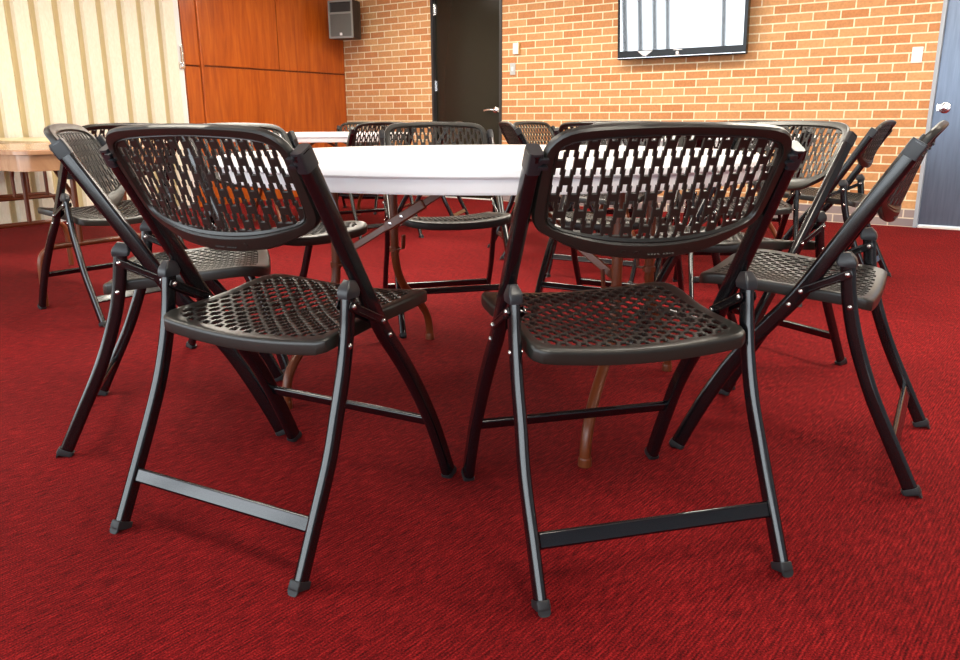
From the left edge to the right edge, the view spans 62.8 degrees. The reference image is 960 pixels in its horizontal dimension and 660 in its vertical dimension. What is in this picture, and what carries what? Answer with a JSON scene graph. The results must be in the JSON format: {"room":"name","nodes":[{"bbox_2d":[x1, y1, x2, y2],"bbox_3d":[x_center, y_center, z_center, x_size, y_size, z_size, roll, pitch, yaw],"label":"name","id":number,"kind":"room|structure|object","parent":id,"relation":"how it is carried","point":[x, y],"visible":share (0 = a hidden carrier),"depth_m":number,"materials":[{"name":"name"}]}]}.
{"room":"community hall","nodes":[
{"label":"community hall","id":0,"kind":"room"},
{"bbox_2d":[0,193,959,659],"bbox_3d":[-0.207,0.109,2.930,10.350,0.100,9.960,10,18,34],"label":"floor","id":1,"kind":"structure","parent":0,"point":[412,562],"depth_m":1.78,"materials":[{"name":"red carpet"}]},
{"bbox_2d":[0,137,142,202],"bbox_3d":[-3.113,-1.031,5.706,1.480,0.691,0.760,10,18,34],"label":"rectangular table","id":2,"kind":"object","parent":1,"relation":"on","point":[34,195],"visible":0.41,"depth_m":5.80,"materials":[{"name":"brown wood"}]},
{"bbox_2d":[0,143,164,306],"bbox_3d":[-2.212,-0.585,4.014,1.240,0.691,0.760,10,18,34],"label":"rectangular table","id":3,"kind":"object","parent":1,"relation":"on","point":[22,158],"visible":0.55,"depth_m":3.58,"materials":[{"name":"brown wood"}]},
{"bbox_2d":[0,0,194,223],"bbox_3d":[-4.216,-1.784,5.361,0.087,2.338,5.077,10,18,34],"label":"curtain","id":4,"kind":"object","parent":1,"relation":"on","point":[77,62],"depth_m":6.57,"materials":[{"name":"beige fabric"}]},
{"bbox_2d":[37,123,183,326],"bbox_3d":[-1.611,-0.493,3.449,0.572,0.805,0.500,11,18,36],"label":"folding chair","id":5,"kind":"object","parent":1,"relation":"on","point":[86,215],"visible":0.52,"depth_m":3.29,"materials":[{"name":"black plastic"}]},
{"bbox_2d":[43,123,284,457],"bbox_3d":[-0.846,-0.150,2.151,0.572,0.805,0.500,-4,15,-14],"label":"folding chair","id":6,"kind":"object","parent":1,"relation":"on","point":[74,146],"visible":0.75,"depth_m":1.97,"materials":[{"name":"black plastic"}]},
{"bbox_2d":[99,123,456,596],"bbox_3d":[-0.407,-0.013,1.629,0.500,0.805,0.572,8,17,27],"label":"folding chair","id":7,"kind":"object","parent":1,"relation":"on","point":[318,204],"visible":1,"depth_m":1.48,"materials":[{"name":"black plastic"}]},
{"bbox_2d":[182,122,378,372],"bbox_3d":[-0.719,-0.334,2.841,0.572,0.805,0.500,10,18,35],"label":"folding chair","id":8,"kind":"object","parent":1,"relation":"on","point":[318,235],"visible":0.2,"depth_m":2.77,"materials":[{"name":"black plastic"}]},
{"bbox_2d":[225,132,414,220],"bbox_3d":[-1.285,-1.226,6.368,1.524,0.719,1.524,-8,17,-28],"label":"round table","id":9,"kind":"object","parent":1,"relation":"on","point":[312,138],"visible":0.23,"depth_m":5.64,"materials":[{"name":"white laminate"}]},
{"bbox_2d":[334,122,385,214],"bbox_3d":[-1.125,-1.501,7.235,0.500,0.805,0.572,2,15,10],"label":"folding chair","id":10,"kind":"object","parent":1,"relation":"on","point":[376,197],"visible":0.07,"depth_m":7.33,"materials":[{"name":"black plastic"}]},
{"bbox_2d":[338,122,423,238],"bbox_3d":[-0.765,-1.073,5.618,0.500,0.805,0.572,-10,18,-33],"label":"folding chair","id":11,"kind":"object","parent":1,"relation":"on","point":[351,141],"visible":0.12,"depth_m":5.37,"materials":[{"name":"black plastic"}]},
{"bbox_2d":[398,121,468,215],"bbox_3d":[-0.378,-1.225,6.186,0.572,0.805,0.500,3,15,11],"label":"folding chair","id":12,"kind":"object","parent":1,"relation":"on","point":[402,205],"visible":0.09,"depth_m":6.05,"materials":[{"name":"black plastic"}]},
{"bbox_2d":[378,122,516,337],"bbox_3d":[-0.138,-0.442,3.238,0.500,0.805,0.572,-4,15,-14],"label":"folding chair","id":13,"kind":"object","parent":1,"relation":"on","point":[498,217],"visible":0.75,"depth_m":3.29,"materials":[{"name":"black plastic"}]},
{"bbox_2d":[214,145,768,467],"bbox_3d":[0.029,-0.167,2.367,1.560,0.719,1.560,7,17,25],"label":"round table","id":14,"kind":"object","parent":1,"relation":"on","point":[436,171],"visible":0.61,"depth_m":1.83,"materials":[{"name":"white plastic"}]},
{"bbox_2d":[487,121,579,259],"bbox_3d":[0.363,-0.882,4.887,0.572,0.805,0.500,-2,15,-8],"label":"folding chair","id":15,"kind":"object","parent":1,"relation":"on","point":[513,135],"visible":0.23,"depth_m":4.75,"materials":[{"name":"black plastic"}]},
{"bbox_2d":[507,121,599,232],"bbox_3d":[0.520,-1.057,5.541,0.572,0.805,0.500,12,19,38],"label":"folding chair","id":16,"kind":"object","parent":1,"relation":"on","point":[524,124],"visible":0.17,"depth_m":5.61,"materials":[{"name":"black plastic"}]},
{"bbox_2d":[546,121,666,282],"bbox_3d":[0.696,-0.701,4.199,0.500,0.805,0.572,9,17,30],"label":"folding chair","id":17,"kind":"object","parent":1,"relation":"on","point":[564,126],"visible":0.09,"depth_m":4.05,"materials":[{"name":"black plastic"}]},
{"bbox_2d":[587,204,632,232],"bbox_3d":[1.026,-1.164,5.937,0.500,0.805,0.572,-4,15,-13],"label":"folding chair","id":18,"kind":"object","parent":1,"relation":"on","point":[609,211],"visible":0.02,"depth_m":5.82,"materials":[{"name":"black plastic"}]},
{"bbox_2d":[529,121,691,339],"bbox_3d":[0.545,-0.434,3.199,0.500,0.805,0.572,8,17,29],"label":"folding chair","id":19,"kind":"object","parent":1,"relation":"on","point":[580,282],"visible":0.31,"depth_m":3.21,"materials":[{"name":"black plastic"}]},
{"bbox_2d":[461,122,805,617],"bbox_3d":[0.264,0.007,1.542,0.500,0.805,0.572,-4,15,-14],"label":"folding chair","id":20,"kind":"object","parent":1,"relation":"on","point":[506,307],"visible":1,"depth_m":1.38,"materials":[{"name":"black plastic"}]},
{"bbox_2d":[599,134,817,237],"bbox_3d":[1.267,-0.858,4.947,1.524,0.719,1.524,-3,15,-11],"label":"round table","id":21,"kind":"object","parent":1,"relation":"on","point":[771,227],"visible":0.09,"depth_m":4.68,"materials":[{"name":"white laminate"}]},
{"bbox_2d":[672,120,811,306],"bbox_3d":[1.218,-0.569,3.696,0.500,0.805,0.572,1,15,6],"label":"folding chair","id":22,"kind":"object","parent":1,"relation":"on","point":[791,204],"visible":0.23,"depth_m":3.58,"materials":[{"name":"black plastic"}]},
{"bbox_2d":[629,120,856,389],"bbox_3d":[0.887,-0.291,2.657,0.572,0.805,0.500,-8,17,-28],"label":"folding chair","id":23,"kind":"object","parent":1,"relation":"on","point":[815,219],"visible":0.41,"depth_m":2.54,"materials":[{"name":"black plastic"}]},
{"bbox_2d":[704,120,781,225],"bbox_3d":[1.859,-1.083,5.620,0.500,0.805,0.572,12,19,38],"label":"folding chair","id":24,"kind":"object","parent":1,"relation":"on","point":[778,219],"visible":0.02,"depth_m":5.72,"materials":[{"name":"black plastic"}]},
{"bbox_2d":[669,120,948,497],"bbox_3d":[0.850,-0.108,1.968,0.572,0.805,0.500,8,17,30],"label":"folding chair","id":25,"kind":"object","parent":1,"relation":"on","point":[845,286],"visible":0.94,"depth_m":1.78,"materials":[{"name":"black plastic"}]},
{"bbox_2d":[779,120,895,276],"bbox_3d":[1.809,-0.659,4.028,0.572,0.805,0.500,10,18,33],"label":"folding chair","id":26,"kind":"object","parent":1,"relation":"on","point":[864,153],"visible":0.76,"depth_m":3.83,"materials":[{"name":"black plastic"}]},
{"bbox_2d":[343,0,943,226],"bbox_3d":[2.551,-2.098,6.443,10.350,2.340,0.201,10,18,34],"label":"wall","id":27,"kind":"structure","parent":0,"point":[848,62],"depth_m":6.80,"materials":[{"name":"brick"}]},
{"bbox_2d":[327,0,360,39],"bbox_3d":[-1.433,-3.363,8.553,0.300,0.385,0.332,6,16,21],"label":"loudspeaker","id":28,"kind":"object","parent":27,"relation":"attached to","point":[344,17],"visible":1,"depth_m":8.42,"materials":[{"name":"black"}]},
{"bbox_2d":[330,13,351,36],"bbox_3d":[-1.490,-3.269,8.430,0.262,0.228,0.008,6,16,21],"label":"grille","id":29,"kind":"object","parent":28,"relation":"attached to","point":[340,23],"depth_m":8.42,"materials":[{"name":"grey metal"}]},
{"bbox_2d":[430,0,501,144],"bbox_3d":[-0.113,-2.416,8.222,0.890,2.060,0.132,10,18,34],"label":"trim","id":30,"kind":"structure","parent":27,"relation":"attached to","point":[432,2],"depth_m":8.21,"materials":[{"name":"grey paint"}]},
{"bbox_2d":[434,0,498,198],"bbox_3d":[-0.136,-2.402,8.203,0.844,2.018,0.104,10,18,34],"label":"door","id":31,"kind":"structure","parent":27,"relation":"in","point":[466,31],"depth_m":8.11,"materials":[{"name":"black paint"}]},
{"bbox_2d":[445,196,490,199],"bbox_3d":[-0.083,-1.435,8.522,0.830,0.010,0.200,10,18,34],"label":"trim","id":32,"kind":"structure","parent":27,"relation":"attached to","point":[445,196],"depth_m":8.44,"materials":[{"name":"silver metal"}]},
{"bbox_2d":[510,63,514,74],"bbox_3d":[0.322,-2.585,7.784,0.060,0.112,0.017,10,18,33],"label":"light switch","id":33,"kind":"object","parent":27,"relation":"attached to","point":[512,65],"visible":1,"depth_m":7.78,"materials":[{"name":"grey plastic"}]},
{"bbox_2d":[513,43,520,53],"bbox_3d":[0.357,-2.757,7.700,0.072,0.102,0.035,10,18,34],"label":"light switch","id":34,"kind":"object","parent":27,"relation":"attached to","point":[516,46],"visible":1,"depth_m":7.69,"materials":[{"name":"white plastic"}]},
{"bbox_2d":[617,0,750,60],"bbox_3d":[1.714,-2.674,6.652,1.145,0.701,0.180,10,18,34],"label":"television","id":35,"kind":"object","parent":27,"relation":"attached to","point":[647,29],"visible":1,"depth_m":6.62,"materials":[{"name":"black"}]},
{"bbox_2d":[911,47,923,62],"bbox_3d":[3.240,-2.040,5.826,0.072,0.112,0.015,10,18,34],"label":"light switch","id":36,"kind":"object","parent":27,"relation":"attached to","point":[917,52],"visible":1,"depth_m":5.82,"materials":[{"name":"white plastic"}]},
{"bbox_2d":[912,0,948,227],"bbox_3d":[3.769,-1.734,5.602,0.955,2.060,0.135,10,18,34],"label":"trim","id":37,"kind":"structure","parent":27,"relation":"attached to","point":[945,2],"depth_m":5.83,"materials":[{"name":"grey paint"}]},
{"bbox_2d":[917,224,959,229],"bbox_3d":[3.798,-0.755,5.896,0.892,0.016,0.212,10,18,34],"label":"trim","id":38,"kind":"structure","parent":27,"relation":"attached to","point":[919,225],"depth_m":6.00,"materials":[{"name":"silver metal"}]},
{"bbox_2d":[918,0,959,226],"bbox_3d":[3.745,-1.722,5.571,0.896,2.008,0.117,10,18,34],"label":"door","id":39,"kind":"structure","parent":27,"relation":"in","point":[940,199],"depth_m":5.87,"materials":[{"name":"blue metal"}]},
{"bbox_3d":[-4.389,-1.796,5.405,0.200,2.340,9.510,10,18,34],"label":"wall","id":40,"kind":"structure","parent":0,"visible":0},
{"bbox_2d":[177,0,208,206],"bbox_3d":[-2.736,-2.352,7.473,0.062,2.340,0.165,10,18,34],"label":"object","id":41,"kind":"structure","parent":40,"relation":"attached to","point":[186,8],"depth_m":7.41,"materials":[{"name":"matt white paint"}]},
{"bbox_2d":[194,0,215,195],"bbox_3d":[-2.669,-2.372,7.547,0.085,2.340,0.037,10,18,34],"label":"trim","id":42,"kind":"structure","parent":40,"relation":"attached to","point":[196,2],"depth_m":7.48,"materials":[{"name":"brown wood"}]},
{"bbox_2d":[199,0,278,69],"bbox_3d":[-2.399,-3.126,7.782,0.050,1.005,0.929,10,18,34],"label":"wood panel","id":43,"kind":"object","parent":40,"relation":"attached to","point":[235,33],"visible":0.8,"depth_m":7.81,"materials":[{"name":"brown wood"}]},
{"bbox_2d":[185,0,346,114],"bbox_3d":[-2.183,-2.563,8.261,0.038,2.340,2.135,10,18,34],"label":"trim","id":44,"kind":"structure","parent":40,"relation":"attached to","point":[274,0],"depth_m":8.18,"materials":[{"name":"brown wood"}]},
{"bbox_2d":[205,67,346,203],"bbox_3d":[-2.117,-2.091,8.471,0.050,1.319,1.903,10,18,34],"label":"wood panel","id":45,"kind":"object","parent":40,"relation":"attached to","point":[290,101],"visible":0.36,"depth_m":8.31,"materials":[{"name":"brown wood"}]},
{"bbox_2d":[275,0,344,73],"bbox_3d":[-1.852,-3.330,8.541,0.050,1.005,0.962,10,18,34],"label":"wood panel","id":46,"kind":"object","parent":40,"relation":"attached to","point":[304,43],"visible":0.92,"depth_m":8.50,"materials":[{"name":"brown wood"}]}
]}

